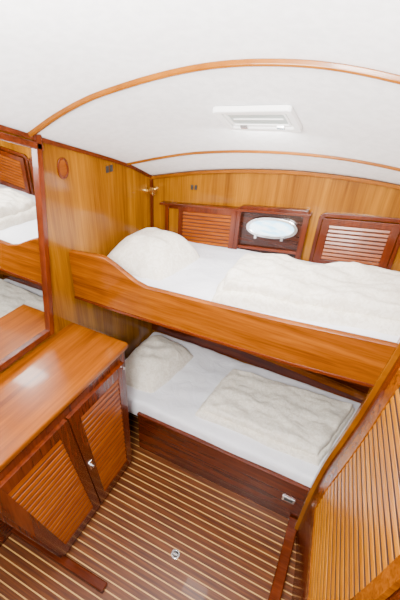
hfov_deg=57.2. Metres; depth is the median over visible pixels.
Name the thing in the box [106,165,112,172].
light switch
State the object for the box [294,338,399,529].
trim
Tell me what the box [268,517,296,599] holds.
baseboard
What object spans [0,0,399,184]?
ceiling
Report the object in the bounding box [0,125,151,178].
trim
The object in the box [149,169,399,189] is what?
trim
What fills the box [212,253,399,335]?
duvet
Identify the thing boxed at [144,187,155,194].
coat hook
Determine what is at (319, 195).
wall
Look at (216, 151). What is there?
trim
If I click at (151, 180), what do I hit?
trim
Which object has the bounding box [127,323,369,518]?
bunk bed
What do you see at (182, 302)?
bunk bed
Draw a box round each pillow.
[108,227,199,280]
[125,335,193,392]
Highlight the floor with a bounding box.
[0,413,295,599]
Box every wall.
[0,130,152,373]
[153,173,399,402]
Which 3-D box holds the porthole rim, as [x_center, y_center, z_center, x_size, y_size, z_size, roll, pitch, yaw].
[0.372,-0.375,1.906,0.270,0.119,0.022,17,35,19]
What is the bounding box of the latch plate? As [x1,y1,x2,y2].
[282,495,294,504]
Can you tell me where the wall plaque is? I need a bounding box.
[57,157,68,178]
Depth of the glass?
1.91 m
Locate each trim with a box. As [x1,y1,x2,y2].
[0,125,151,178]
[27,59,399,136]
[127,150,399,171]
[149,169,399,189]
[150,179,153,226]
[294,338,399,529]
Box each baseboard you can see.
[0,520,12,546]
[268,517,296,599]
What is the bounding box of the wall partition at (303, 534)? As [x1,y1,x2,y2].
[292,355,399,599]
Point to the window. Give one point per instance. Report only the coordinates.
(293, 246)
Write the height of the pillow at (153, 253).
0.177 m
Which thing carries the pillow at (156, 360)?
on the bunk bed at (170, 429)
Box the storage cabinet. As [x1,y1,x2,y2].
[0,322,131,557]
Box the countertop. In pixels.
[0,322,127,470]
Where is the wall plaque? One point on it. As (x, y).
(62, 164)
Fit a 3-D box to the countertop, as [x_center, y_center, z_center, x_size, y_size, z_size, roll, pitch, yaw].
[-0.656,0.355,1.433,0.330,0.028,0.819,17,35,19]
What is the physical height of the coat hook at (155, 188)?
0.035 m
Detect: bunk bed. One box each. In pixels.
[69,241,399,387]
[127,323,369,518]
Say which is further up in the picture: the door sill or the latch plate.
the latch plate
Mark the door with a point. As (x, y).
(354, 550)
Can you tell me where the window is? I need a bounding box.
[233,204,310,259]
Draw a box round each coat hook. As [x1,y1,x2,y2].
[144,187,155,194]
[149,186,157,191]
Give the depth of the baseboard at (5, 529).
1.75 m
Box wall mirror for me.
[0,132,54,371]
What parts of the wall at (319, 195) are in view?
opening frame, sliding louvre door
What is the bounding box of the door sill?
[11,528,107,593]
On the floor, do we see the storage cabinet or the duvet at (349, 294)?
the storage cabinet
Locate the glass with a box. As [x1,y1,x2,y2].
[250,220,293,235]
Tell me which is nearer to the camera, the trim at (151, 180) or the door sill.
the door sill
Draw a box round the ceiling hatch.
[213,105,301,131]
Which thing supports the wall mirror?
attached to the wall at (92, 210)
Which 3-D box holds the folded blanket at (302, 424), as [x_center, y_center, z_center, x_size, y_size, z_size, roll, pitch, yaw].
[0.433,0.608,2.047,0.822,0.089,0.480,17,35,19]
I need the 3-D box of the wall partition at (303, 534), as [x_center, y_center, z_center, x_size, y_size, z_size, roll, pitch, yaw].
[0.336,0.696,0.469,0.163,2.350,1.931,13,34,14]
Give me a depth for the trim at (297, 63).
0.91 m
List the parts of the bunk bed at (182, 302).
leeboard rail, mattress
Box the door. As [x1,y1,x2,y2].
[305,367,399,599]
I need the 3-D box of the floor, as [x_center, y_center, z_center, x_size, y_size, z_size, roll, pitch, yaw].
[-0.216,1.343,1.616,1.650,0.046,2.610,17,35,19]
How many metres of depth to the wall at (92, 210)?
1.73 m
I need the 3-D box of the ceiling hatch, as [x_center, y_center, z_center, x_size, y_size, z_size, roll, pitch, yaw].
[0.190,-0.594,1.202,0.273,0.107,0.135,17,35,19]
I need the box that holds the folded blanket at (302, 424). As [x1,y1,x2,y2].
[195,369,354,465]
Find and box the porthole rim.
[246,217,297,238]

